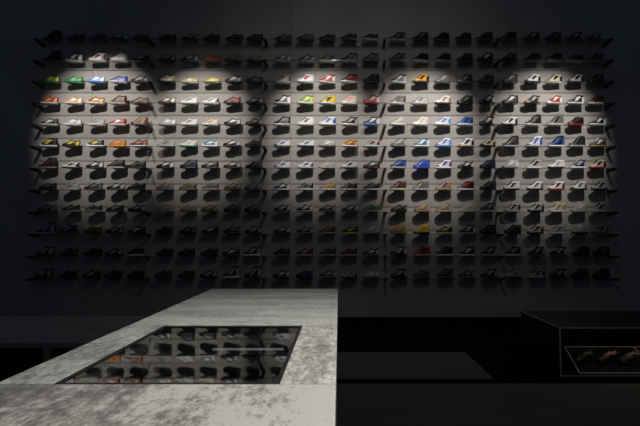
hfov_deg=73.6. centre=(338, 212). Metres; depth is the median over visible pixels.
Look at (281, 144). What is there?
sneaker
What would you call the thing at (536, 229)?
sneaker
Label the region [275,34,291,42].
sneaker
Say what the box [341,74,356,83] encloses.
sneaker
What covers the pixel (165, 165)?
sneaker
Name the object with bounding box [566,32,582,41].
sneaker
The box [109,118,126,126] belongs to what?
sneaker
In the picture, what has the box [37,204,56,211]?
sneaker
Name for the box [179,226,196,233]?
sneaker
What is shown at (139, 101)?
sneaker
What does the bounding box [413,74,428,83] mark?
sneaker
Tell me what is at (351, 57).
sneaker
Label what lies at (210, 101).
sneaker
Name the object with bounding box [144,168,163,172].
glass shelf
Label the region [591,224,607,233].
sneaker
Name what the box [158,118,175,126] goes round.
sneaker
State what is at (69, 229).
sneaker
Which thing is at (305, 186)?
sneaker
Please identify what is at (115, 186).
sneaker
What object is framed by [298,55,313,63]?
sneaker
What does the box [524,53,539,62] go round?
sneaker
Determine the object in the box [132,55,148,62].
sneaker
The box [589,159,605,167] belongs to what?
sneaker
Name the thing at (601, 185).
sneaker
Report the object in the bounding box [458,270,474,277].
sneaker
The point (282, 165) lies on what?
sneaker
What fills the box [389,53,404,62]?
sneaker
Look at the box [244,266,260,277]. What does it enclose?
sneaker
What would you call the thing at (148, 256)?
glass shelf
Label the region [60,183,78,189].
sneaker
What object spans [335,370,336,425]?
countertop
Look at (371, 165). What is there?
sneaker
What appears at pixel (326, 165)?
sneaker
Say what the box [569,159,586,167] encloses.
sneaker
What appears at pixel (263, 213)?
glass shelf
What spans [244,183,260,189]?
sneaker
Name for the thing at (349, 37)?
sneaker
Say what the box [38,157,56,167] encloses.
sneaker
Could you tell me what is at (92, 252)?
sneaker
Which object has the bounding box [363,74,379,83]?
sneaker
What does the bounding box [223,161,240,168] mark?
sneaker
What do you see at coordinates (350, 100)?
sneaker
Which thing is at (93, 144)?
sneaker
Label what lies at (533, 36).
sneaker
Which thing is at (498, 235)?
glass shelf
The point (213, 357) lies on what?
countertop
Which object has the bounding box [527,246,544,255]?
sneaker
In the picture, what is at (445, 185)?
sneaker
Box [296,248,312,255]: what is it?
sneaker
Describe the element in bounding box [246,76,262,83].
sneaker
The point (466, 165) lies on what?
sneaker
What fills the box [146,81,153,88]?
glass shelf
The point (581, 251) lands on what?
sneaker
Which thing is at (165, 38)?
sneaker
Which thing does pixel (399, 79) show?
sneaker
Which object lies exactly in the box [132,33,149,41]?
sneaker
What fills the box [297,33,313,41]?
sneaker
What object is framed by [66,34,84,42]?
sneaker
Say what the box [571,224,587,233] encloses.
sneaker
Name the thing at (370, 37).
sneaker
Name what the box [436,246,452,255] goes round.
sneaker
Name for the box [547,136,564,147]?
sneaker
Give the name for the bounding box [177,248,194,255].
sneaker
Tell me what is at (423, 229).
sneaker
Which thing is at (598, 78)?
sneaker
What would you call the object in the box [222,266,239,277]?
sneaker
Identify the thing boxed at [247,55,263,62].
sneaker
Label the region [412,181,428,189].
sneaker
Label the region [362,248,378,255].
sneaker
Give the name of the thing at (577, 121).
sneaker
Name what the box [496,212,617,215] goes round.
glass shelf
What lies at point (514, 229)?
sneaker
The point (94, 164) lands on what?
sneaker
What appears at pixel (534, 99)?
sneaker
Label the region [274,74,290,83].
sneaker
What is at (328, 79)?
sneaker
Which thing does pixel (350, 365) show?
platform
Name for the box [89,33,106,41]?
sneaker
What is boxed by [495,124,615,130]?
glass shelf
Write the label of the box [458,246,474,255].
sneaker
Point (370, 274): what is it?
sneaker
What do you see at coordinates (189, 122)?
sneaker
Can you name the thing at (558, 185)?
sneaker
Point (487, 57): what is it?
sneaker
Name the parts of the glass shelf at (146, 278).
glass pane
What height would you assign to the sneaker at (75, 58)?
0.166 m
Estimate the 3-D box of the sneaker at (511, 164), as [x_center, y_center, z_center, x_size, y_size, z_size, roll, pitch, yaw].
[2.977,-0.852,7.437,0.290,0.166,0.107,0,-3,-3]
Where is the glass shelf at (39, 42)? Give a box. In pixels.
[34,38,44,46]
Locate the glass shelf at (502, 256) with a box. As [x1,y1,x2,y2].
[497,255,619,258]
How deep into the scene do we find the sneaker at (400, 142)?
7.41 m
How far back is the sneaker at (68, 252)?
7.31 m
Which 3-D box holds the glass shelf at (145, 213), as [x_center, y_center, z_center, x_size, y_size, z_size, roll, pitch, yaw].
[-2.326,0.012,7.386,2.027,0.057,0.241,0,-3,0]
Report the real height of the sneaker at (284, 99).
0.166 m
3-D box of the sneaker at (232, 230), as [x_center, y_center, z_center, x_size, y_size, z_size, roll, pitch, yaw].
[-1.854,0.292,7.384,0.290,0.137,0.107,1,-3,-12]
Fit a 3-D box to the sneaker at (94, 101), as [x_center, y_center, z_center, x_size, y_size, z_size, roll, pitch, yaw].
[-4.266,-1.968,7.474,0.290,0.137,0.107,1,-3,-11]
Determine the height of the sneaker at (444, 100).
0.166 m
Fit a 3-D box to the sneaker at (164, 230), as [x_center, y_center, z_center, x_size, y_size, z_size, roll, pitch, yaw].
[-3.025,0.292,7.381,0.290,0.137,0.107,0,-3,-3]
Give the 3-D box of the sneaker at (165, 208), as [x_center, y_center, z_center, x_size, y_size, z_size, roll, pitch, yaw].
[-3.016,-0.085,7.388,0.290,0.137,0.107,1,-3,-11]
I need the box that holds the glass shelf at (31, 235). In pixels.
[27,234,38,236]
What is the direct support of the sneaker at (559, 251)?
on the glass shelf at (502, 256)
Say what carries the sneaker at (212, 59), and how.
on the glass shelf at (149, 62)
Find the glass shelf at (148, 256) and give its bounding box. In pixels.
[142,255,263,258]
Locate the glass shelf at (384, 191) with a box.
[383,190,498,193]
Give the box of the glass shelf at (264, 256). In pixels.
[262,255,384,258]
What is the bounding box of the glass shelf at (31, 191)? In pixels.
[28,190,142,193]
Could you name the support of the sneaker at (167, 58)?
on the glass shelf at (149, 62)
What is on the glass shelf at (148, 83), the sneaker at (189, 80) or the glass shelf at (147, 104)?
the sneaker at (189, 80)
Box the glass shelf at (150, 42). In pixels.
[146,38,154,46]
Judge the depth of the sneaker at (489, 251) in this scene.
7.33 m
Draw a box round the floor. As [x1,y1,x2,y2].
[337,383,639,425]
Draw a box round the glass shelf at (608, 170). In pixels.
[495,168,616,172]
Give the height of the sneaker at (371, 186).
0.137 m
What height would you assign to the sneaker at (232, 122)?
0.137 m
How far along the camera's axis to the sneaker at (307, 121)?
7.43 m
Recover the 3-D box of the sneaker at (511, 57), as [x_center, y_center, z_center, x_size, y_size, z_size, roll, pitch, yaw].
[2.988,-2.735,7.514,0.290,0.166,0.107,0,-3,-6]
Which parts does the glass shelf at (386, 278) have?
glass pane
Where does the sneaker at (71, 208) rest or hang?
on the glass shelf at (31, 213)
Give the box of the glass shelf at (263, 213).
[262,212,383,215]
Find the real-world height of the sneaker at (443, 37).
0.166 m
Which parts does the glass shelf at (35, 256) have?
glass pane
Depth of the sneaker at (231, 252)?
7.32 m
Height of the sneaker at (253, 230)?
0.137 m
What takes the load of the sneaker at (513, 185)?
on the glass shelf at (499, 191)
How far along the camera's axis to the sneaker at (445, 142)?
7.40 m
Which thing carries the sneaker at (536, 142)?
on the glass shelf
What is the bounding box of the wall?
[0,0,639,316]
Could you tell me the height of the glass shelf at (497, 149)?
0.057 m
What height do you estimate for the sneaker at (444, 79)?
0.166 m
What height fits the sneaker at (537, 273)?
0.166 m
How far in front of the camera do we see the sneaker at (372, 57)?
7.49 m
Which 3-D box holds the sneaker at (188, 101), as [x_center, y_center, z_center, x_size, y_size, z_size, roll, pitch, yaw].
[-2.628,-1.968,7.471,0.290,0.137,0.107,0,-3,-4]
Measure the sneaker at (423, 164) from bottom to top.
0.166 m
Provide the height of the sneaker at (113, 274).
0.137 m
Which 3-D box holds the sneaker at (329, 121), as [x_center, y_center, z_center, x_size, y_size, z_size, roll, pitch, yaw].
[-0.199,-1.606,7.454,0.290,0.166,0.107,0,-3,-5]
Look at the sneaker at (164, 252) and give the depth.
7.33 m
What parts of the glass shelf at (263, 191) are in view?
glass pane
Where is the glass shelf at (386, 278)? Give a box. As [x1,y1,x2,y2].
[383,277,500,280]
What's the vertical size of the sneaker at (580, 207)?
0.166 m
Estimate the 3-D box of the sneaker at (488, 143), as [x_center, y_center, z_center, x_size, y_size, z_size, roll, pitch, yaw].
[2.582,-1.215,7.438,0.290,0.137,0.107,0,-3,-9]
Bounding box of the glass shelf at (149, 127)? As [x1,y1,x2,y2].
[145,124,152,130]
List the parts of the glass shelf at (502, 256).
glass pane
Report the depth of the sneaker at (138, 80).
7.46 m
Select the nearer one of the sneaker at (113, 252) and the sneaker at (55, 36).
the sneaker at (113, 252)
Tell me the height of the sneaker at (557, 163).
0.166 m
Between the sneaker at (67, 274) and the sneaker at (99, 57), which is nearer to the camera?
the sneaker at (67, 274)
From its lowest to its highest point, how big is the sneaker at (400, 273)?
0.166 m
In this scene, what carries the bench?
on the floor
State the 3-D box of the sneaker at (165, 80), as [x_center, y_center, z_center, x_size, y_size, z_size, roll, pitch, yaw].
[-3.024,-2.345,7.489,0.290,0.137,0.107,0,-3,-8]
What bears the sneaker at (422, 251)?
on the glass shelf at (386, 256)
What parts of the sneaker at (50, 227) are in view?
heel panel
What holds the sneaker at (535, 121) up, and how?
on the glass shelf
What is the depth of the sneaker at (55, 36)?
7.52 m
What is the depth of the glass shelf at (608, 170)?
7.44 m
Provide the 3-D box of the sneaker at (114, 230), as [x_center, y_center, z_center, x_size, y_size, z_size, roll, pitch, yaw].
[-3.872,0.291,7.365,0.290,0.137,0.107,1,-3,-11]
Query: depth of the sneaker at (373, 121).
7.43 m
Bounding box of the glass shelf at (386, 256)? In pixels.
[383,255,500,258]
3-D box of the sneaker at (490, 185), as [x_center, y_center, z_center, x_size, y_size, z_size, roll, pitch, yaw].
[2.583,-0.476,7.410,0.290,0.166,0.107,0,-3,-5]
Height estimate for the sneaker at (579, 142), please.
0.204 m
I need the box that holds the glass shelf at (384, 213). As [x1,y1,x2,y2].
[383,212,498,215]
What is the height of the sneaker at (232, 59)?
0.137 m
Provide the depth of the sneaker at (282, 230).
7.35 m
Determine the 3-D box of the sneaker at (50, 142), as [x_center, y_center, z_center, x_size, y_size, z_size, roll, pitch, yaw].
[-5.069,-1.228,7.456,0.290,0.166,0.107,0,-3,-6]
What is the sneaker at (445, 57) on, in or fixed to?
on the glass shelf
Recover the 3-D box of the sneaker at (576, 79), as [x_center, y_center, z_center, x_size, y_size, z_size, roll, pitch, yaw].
[4.152,-2.358,7.509,0.290,0.166,0.107,0,-3,-4]
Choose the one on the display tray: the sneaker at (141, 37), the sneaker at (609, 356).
the sneaker at (609, 356)
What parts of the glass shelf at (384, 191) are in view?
glass pane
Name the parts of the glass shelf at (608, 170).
glass pane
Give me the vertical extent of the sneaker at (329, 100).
0.166 m
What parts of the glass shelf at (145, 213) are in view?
glass pane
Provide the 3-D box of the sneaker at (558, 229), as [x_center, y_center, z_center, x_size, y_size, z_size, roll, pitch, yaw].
[3.764,0.277,7.369,0.290,0.166,0.107,0,-3,-4]
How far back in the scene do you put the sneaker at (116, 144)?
7.41 m
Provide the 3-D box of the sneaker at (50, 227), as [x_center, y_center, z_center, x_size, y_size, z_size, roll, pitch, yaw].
[-5.066,0.259,7.387,0.290,0.204,0.107,0,-3,-8]
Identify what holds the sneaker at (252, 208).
on the glass shelf at (145, 213)
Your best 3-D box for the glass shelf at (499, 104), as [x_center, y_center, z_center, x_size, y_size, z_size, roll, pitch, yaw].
[3.759,-1.871,7.474,1.990,0.057,0.241,0,-3,0]
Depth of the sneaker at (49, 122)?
7.44 m
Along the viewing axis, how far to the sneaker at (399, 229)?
7.33 m
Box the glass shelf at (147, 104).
[145,102,152,109]
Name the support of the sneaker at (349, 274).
on the glass shelf at (263, 278)
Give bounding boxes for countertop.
[0,289,337,425]
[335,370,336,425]
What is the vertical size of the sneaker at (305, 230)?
0.137 m
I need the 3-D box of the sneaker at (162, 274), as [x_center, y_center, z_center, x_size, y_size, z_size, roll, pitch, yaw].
[-3.026,1.045,7.336,0.290,0.137,0.107,0,-3,-9]
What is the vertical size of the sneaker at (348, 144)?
0.137 m
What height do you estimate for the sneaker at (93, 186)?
0.137 m
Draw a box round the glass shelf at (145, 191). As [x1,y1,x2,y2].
[143,190,261,193]
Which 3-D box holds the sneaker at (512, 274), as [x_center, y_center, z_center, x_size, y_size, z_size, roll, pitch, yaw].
[2.984,1.044,7.330,0.290,0.137,0.107,0,-3,-5]
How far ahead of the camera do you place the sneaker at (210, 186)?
7.38 m
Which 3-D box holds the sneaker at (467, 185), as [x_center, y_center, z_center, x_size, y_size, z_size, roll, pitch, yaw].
[2.200,-0.475,7.423,0.290,0.166,0.107,0,-3,-3]
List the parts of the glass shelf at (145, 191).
glass pane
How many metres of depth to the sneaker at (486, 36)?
7.50 m
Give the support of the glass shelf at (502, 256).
attached to the wall
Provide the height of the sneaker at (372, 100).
0.166 m
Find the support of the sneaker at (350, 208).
on the glass shelf at (263, 213)
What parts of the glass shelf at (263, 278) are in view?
glass pane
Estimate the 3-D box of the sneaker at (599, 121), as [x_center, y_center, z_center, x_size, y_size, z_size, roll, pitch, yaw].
[4.518,-1.605,7.468,0.290,0.166,0.107,0,-3,-2]
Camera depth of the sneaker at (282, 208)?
7.34 m
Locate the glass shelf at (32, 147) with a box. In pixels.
[30,146,41,151]
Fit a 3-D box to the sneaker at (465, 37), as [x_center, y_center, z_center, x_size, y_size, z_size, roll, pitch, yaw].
[2.197,-3.111,7.544,0.290,0.166,0.107,0,-3,-8]
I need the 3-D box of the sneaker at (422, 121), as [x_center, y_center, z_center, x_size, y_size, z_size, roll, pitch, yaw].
[1.424,-1.605,7.474,0.290,0.166,0.107,0,-3,-7]
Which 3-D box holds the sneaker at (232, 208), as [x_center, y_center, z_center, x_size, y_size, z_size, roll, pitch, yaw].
[-1.850,-0.085,7.392,0.290,0.137,0.107,0,-3,-10]
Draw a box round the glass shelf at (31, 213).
[28,212,142,215]
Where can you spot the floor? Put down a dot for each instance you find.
(358, 404)
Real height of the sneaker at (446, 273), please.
0.166 m
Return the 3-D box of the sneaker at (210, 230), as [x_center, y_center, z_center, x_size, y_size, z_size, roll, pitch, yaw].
[-2.227,0.292,7.380,0.290,0.137,0.107,0,-3,-4]
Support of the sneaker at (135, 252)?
on the glass shelf at (35, 256)
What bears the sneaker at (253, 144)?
on the glass shelf at (146, 147)
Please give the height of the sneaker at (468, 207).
0.166 m
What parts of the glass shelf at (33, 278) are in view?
glass pane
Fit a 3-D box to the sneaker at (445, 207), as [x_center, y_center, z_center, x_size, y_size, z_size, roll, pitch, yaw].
[1.812,-0.099,7.391,0.290,0.166,0.107,0,-3,-7]
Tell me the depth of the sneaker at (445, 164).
7.41 m
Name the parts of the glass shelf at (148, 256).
glass pane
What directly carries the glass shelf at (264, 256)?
attached to the wall
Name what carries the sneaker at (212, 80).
on the glass shelf at (148, 83)
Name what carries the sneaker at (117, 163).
on the glass shelf at (38, 170)
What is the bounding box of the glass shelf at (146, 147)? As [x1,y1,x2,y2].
[144,146,152,151]
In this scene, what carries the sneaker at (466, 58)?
on the glass shelf
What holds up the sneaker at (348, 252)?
on the glass shelf at (264, 256)
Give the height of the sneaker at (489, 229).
0.166 m
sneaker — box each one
[34,268,52,277]
[36,222,55,233]
[36,246,53,255]
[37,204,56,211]
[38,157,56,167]
[39,138,57,147]
[39,183,56,189]
[40,96,57,104]
[40,118,58,126]
[42,76,59,83]
[43,30,60,42]
[43,51,60,62]
[58,270,76,277]
[59,224,76,233]
[59,248,77,255]
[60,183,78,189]
[61,161,80,167]
[61,204,79,211]
[62,139,79,147]
[63,118,81,126]
[64,76,82,84]
[64,97,82,104]
[65,53,82,62]
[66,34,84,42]
[82,270,100,277]
[83,226,101,233]
[83,248,101,255]
[84,183,102,189]
[84,204,102,211]
[86,97,104,104]
[86,139,103,147]
[86,161,103,167]
[87,75,104,83]
[87,118,104,126]
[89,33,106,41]
[89,53,105,62]
[104,248,122,255]
[104,270,121,277]
[105,226,123,233]
[106,204,123,211]
[107,160,124,167]
[107,183,124,189]
[108,139,125,147]
[109,76,127,83]
[109,95,126,104]
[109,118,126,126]
[110,53,128,62]
[111,33,127,41]
[126,270,144,277]
[127,183,145,189]
[127,226,145,233]
[127,248,143,255]
[128,161,145,167]
[128,204,145,211]
[130,117,147,126]
[130,140,147,147]
[131,76,148,83]
[131,97,148,105]
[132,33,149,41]
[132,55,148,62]
[154,270,171,277]
[155,226,172,233]
[155,248,172,255]
[156,161,173,168]
[156,183,173,189]
[156,204,173,211]
[157,139,174,147]
[158,54,174,62]
[158,75,174,83]
[158,97,174,104]
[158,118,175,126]
[159,34,175,42]
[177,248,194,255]
[177,270,194,277]
[179,183,196,189]
[179,204,196,211]
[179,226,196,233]
[180,97,196,104]
[180,118,197,126]
[180,140,196,147]
[180,159,196,168]
[181,54,198,62]
[181,77,197,83]
[182,34,198,42]
[200,248,217,255]
[200,270,216,277]
[201,139,218,147]
[201,161,218,168]
[201,204,217,211]
[201,226,218,233]
[202,97,218,104]
[202,118,218,126]
[202,183,218,189]
[203,34,219,42]
[203,77,219,83]
[204,55,220,62]
[222,248,239,255]
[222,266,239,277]
[223,140,239,147]
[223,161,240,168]
[223,204,240,211]
[223,226,239,233]
[224,97,240,104]
[224,118,240,125]
[224,183,240,189]
[225,55,241,62]
[225,75,241,83]
[226,34,242,42]
[243,246,260,255]
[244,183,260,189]
[244,204,260,211]
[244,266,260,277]
[245,118,261,126]
[245,140,261,147]
[245,161,262,168]
[245,226,261,233]
[246,34,262,41]
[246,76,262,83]
[246,97,262,104]
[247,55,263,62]
[272,270,289,277]
[273,161,289,168]
[273,183,289,189]
[273,204,289,211]
[273,226,289,233]
[273,248,289,255]
[274,54,290,62]
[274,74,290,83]
[274,95,290,104]
[274,117,289,126]
[274,140,289,147]
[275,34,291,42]
[296,204,312,211]
[296,226,312,233]
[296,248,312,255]
[296,270,312,277]
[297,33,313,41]
[297,74,313,83]
[297,95,313,104]
[297,116,313,125]
[297,161,312,168]
[297,182,312,189]
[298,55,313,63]
[298,140,313,147]
[318,161,334,168]
[319,34,334,42]
[319,55,334,63]
[319,74,334,84]
[319,95,335,105]
[319,116,335,125]
[319,139,334,147]
[319,183,335,189]
[319,204,335,211]
[319,226,334,233]
[319,248,335,255]
[319,270,335,277]
[340,33,356,41]
[340,95,356,104]
[340,183,356,189]
[340,248,356,255]
[340,270,356,277]
[341,53,357,62]
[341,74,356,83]
[341,117,357,126]
[341,140,357,147]
[341,161,356,168]
[341,204,357,211]
[341,226,357,233]
[362,33,377,41]
[362,53,378,62]
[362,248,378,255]
[362,270,378,277]
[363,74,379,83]
[363,95,378,104]
[363,116,379,126]
[363,140,379,147]
[363,161,379,168]
[363,183,378,189]
[363,204,379,211]
[363,224,379,233]
[389,32,404,41]
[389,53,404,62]
[389,95,405,105]
[390,74,406,83]
[390,116,405,126]
[390,138,406,147]
[390,159,405,168]
[390,181,405,189]
[390,204,406,211]
[390,224,406,233]
[390,246,406,255]
[390,268,406,277]
[412,32,428,41]
[412,53,428,62]
[412,95,427,104]
[412,117,428,126]
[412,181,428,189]
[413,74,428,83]
[413,138,429,147]
[413,159,429,168]
[413,224,429,233]
[413,246,429,255]
[413,270,429,277]
[414,203,429,211]
[433,32,448,42]
[434,74,450,83]
[434,116,450,126]
[435,53,450,62]
[435,95,450,104]
[435,138,451,147]
[435,159,451,168]
[435,181,451,189]
[435,203,451,211]
[436,226,452,233]
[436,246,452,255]
[436,268,452,277]
[455,32,470,42]
[456,74,472,83]
[457,53,472,63]
[457,95,472,104]
[457,117,472,125]
[457,138,473,147]
[457,161,473,168]
[457,181,473,189]
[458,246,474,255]
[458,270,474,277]
[459,203,474,211]
[459,224,475,233]
[476,32,492,41]
[477,53,492,62]
[477,74,493,84]
[479,95,494,104]
[479,116,494,125]
[479,139,494,147]
[479,159,495,168]
[479,224,495,233]
[480,181,495,189]
[480,203,495,211]
[480,246,496,255]
[480,268,496,277]
[500,32,516,41]
[501,53,516,62]
[501,74,517,83]
[501,95,517,104]
[501,116,517,126]
[502,136,518,147]
[502,159,517,168]
[503,181,519,189]
[503,203,519,211]
[504,224,520,233]
[504,246,520,255]
[504,270,520,277]
[523,32,539,41]
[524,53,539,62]
[524,74,540,83]
[524,95,540,104]
[525,114,540,126]
[525,135,541,147]
[525,159,542,168]
[526,181,542,189]
[527,202,543,211]
[527,224,543,233]
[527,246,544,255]
[528,268,544,277]
[545,32,561,41]
[545,53,561,62]
[545,74,561,83]
[545,95,561,104]
[547,114,563,126]
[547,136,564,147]
[547,181,564,189]
[548,159,564,167]
[548,203,565,211]
[549,224,565,233]
[549,246,566,255]
[549,268,566,277]
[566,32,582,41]
[567,54,583,62]
[567,74,583,83]
[567,95,583,104]
[567,117,583,126]
[569,136,584,147]
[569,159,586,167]
[570,181,586,189]
[570,203,587,211]
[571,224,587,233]
[571,268,587,277]
[572,246,588,255]
[575,349,594,363]
[585,34,601,42]
[587,53,603,62]
[587,95,603,104]
[588,74,604,83]
[589,116,605,126]
[589,138,605,147]
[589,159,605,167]
[590,203,606,211]
[591,181,607,189]
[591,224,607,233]
[592,246,609,255]
[592,268,609,277]
[597,349,618,363]
[620,350,639,363]
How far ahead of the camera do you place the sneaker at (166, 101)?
7.44 m
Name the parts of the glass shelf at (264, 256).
glass pane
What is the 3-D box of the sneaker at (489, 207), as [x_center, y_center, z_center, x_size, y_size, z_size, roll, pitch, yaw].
[2.582,-0.099,7.401,0.290,0.166,0.107,0,-3,-5]
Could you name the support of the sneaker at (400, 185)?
on the glass shelf at (384, 191)
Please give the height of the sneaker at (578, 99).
0.166 m
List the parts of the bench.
leg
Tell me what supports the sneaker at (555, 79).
on the glass shelf
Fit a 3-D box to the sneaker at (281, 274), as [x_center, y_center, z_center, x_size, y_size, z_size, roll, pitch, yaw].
[-0.997,1.045,7.338,0.290,0.137,0.107,0,-3,-10]
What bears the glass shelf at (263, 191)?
attached to the wall
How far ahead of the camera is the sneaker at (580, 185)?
7.38 m
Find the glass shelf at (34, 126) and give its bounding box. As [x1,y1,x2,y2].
[31,124,42,130]
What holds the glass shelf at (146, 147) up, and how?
attached to the wall
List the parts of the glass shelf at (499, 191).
glass pane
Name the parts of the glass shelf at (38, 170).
glass pane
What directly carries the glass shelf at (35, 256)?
attached to the wall
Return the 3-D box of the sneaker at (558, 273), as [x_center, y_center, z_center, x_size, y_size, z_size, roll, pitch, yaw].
[3.761,1.031,7.341,0.290,0.166,0.107,0,-3,-3]
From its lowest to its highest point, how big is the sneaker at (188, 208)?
0.137 m
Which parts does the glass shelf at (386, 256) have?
glass pane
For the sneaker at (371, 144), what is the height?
0.137 m
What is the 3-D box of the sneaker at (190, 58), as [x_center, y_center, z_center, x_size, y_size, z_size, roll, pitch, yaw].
[-2.622,-2.721,7.509,0.290,0.137,0.107,0,-3,-6]
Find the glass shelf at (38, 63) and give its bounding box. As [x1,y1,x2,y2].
[33,59,44,67]
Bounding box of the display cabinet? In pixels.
[521,311,639,376]
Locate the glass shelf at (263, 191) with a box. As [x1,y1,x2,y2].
[262,190,383,193]
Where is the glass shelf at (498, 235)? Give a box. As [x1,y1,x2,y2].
[497,234,618,236]
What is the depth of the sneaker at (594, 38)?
7.51 m
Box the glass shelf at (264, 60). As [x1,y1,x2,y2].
[263,59,383,67]
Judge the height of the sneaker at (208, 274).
0.137 m
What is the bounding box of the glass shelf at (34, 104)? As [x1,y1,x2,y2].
[31,102,42,109]
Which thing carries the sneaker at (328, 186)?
on the glass shelf at (263, 191)
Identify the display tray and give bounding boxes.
[564,346,639,373]
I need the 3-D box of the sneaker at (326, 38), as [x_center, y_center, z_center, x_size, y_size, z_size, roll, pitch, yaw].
[-0.208,-3.097,7.538,0.290,0.137,0.107,0,-3,-10]
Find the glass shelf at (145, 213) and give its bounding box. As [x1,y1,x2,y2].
[143,212,261,215]
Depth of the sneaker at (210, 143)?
7.41 m
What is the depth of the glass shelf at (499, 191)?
7.35 m
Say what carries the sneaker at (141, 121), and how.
on the glass shelf
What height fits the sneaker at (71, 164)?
0.137 m
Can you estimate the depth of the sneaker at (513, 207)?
7.37 m
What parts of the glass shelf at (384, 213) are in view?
glass pane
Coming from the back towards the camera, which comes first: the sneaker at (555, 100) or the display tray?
the sneaker at (555, 100)
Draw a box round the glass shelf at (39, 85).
[32,81,43,88]
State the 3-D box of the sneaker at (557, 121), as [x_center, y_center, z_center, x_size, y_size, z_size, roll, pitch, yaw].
[3.779,-1.624,7.471,0.290,0.204,0.107,0,-3,-2]
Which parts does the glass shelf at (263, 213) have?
glass pane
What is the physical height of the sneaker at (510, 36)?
0.166 m
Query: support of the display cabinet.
on the strip
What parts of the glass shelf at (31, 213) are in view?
glass pane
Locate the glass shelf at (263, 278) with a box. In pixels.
[261,277,384,280]
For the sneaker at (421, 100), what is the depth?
7.45 m
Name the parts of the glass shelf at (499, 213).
glass pane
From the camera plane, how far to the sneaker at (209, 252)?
7.32 m
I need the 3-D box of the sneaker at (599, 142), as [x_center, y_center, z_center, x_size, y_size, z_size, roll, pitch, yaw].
[4.513,-1.228,7.456,0.290,0.166,0.107,0,-3,-4]
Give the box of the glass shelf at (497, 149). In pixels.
[495,146,615,151]
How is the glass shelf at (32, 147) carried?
attached to the wall
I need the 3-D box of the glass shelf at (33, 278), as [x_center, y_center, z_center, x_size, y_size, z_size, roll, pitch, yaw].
[-4.320,1.142,7.333,1.956,0.057,0.241,0,-3,0]
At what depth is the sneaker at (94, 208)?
7.36 m
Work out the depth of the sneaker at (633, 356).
4.46 m
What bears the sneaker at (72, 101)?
on the glass shelf
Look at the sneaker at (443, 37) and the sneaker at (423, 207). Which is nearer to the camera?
the sneaker at (423, 207)
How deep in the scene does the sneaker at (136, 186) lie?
7.37 m
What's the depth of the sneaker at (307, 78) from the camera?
7.46 m
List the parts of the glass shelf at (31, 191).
glass pane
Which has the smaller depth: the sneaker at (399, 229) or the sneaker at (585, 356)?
the sneaker at (585, 356)
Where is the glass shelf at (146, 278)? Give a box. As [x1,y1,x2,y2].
[141,277,262,280]
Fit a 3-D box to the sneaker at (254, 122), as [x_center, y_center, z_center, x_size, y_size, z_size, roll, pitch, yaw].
[-1.487,-1.591,7.462,0.290,0.137,0.107,1,-3,-12]
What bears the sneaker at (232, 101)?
on the glass shelf at (147, 104)
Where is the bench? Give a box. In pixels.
[0,316,148,362]
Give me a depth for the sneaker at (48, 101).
7.44 m
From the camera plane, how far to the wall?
7.56 m
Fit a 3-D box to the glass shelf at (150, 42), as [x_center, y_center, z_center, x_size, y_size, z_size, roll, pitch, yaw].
[-2.326,-3.001,7.527,2.027,0.057,0.241,0,-3,0]
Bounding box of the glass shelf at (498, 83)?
[494,81,613,88]
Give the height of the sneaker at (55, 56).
0.204 m
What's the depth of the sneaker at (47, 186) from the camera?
7.38 m
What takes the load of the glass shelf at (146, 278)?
attached to the wall
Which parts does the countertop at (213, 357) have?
vitrine frame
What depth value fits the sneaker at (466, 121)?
7.43 m
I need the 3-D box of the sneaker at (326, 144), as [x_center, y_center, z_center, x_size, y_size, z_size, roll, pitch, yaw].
[-0.207,-1.215,7.444,0.290,0.137,0.107,0,-3,-4]
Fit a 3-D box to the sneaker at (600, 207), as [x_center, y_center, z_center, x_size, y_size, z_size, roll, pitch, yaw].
[4.500,-0.099,7.396,0.290,0.166,0.107,0,-3,-6]
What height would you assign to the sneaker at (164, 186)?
0.137 m
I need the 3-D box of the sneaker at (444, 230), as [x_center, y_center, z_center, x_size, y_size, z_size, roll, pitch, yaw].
[1.815,0.292,7.378,0.290,0.137,0.107,0,-3,-4]
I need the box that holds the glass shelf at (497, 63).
[494,59,613,67]
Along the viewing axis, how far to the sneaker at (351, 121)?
7.44 m
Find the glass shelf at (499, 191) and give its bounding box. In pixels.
[496,190,617,193]
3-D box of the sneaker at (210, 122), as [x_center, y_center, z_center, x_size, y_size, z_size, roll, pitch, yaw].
[-2.251,-1.591,7.468,0.290,0.137,0.107,0,-3,-8]
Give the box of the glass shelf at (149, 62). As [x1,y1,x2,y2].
[146,59,153,67]
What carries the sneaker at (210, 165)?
on the glass shelf at (146, 169)
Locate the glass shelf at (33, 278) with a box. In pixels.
[25,277,145,280]
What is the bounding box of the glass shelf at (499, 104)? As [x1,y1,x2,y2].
[494,102,614,109]
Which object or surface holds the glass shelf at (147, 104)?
attached to the wall
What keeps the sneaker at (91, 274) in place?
on the glass shelf at (33, 278)
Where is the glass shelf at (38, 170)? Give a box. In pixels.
[29,168,143,172]
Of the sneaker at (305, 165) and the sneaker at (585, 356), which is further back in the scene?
the sneaker at (305, 165)
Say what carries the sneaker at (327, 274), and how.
on the glass shelf at (263, 278)
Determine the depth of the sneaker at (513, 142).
7.42 m
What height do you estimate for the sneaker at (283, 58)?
0.137 m
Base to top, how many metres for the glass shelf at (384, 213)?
0.057 m
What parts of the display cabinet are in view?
panel, panel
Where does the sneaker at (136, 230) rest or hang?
on the glass shelf at (31, 235)
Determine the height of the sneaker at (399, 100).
0.166 m
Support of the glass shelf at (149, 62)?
attached to the wall
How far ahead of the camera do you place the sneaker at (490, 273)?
7.30 m
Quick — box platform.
[337,352,492,379]
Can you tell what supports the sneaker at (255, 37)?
on the glass shelf at (150, 42)
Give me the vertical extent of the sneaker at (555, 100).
0.166 m
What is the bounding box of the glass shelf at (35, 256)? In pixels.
[26,255,146,258]
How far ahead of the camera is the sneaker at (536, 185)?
7.36 m
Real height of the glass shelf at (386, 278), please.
0.057 m
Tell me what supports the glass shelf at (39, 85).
attached to the wall
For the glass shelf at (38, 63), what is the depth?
7.50 m
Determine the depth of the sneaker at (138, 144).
7.41 m
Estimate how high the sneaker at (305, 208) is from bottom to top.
0.137 m

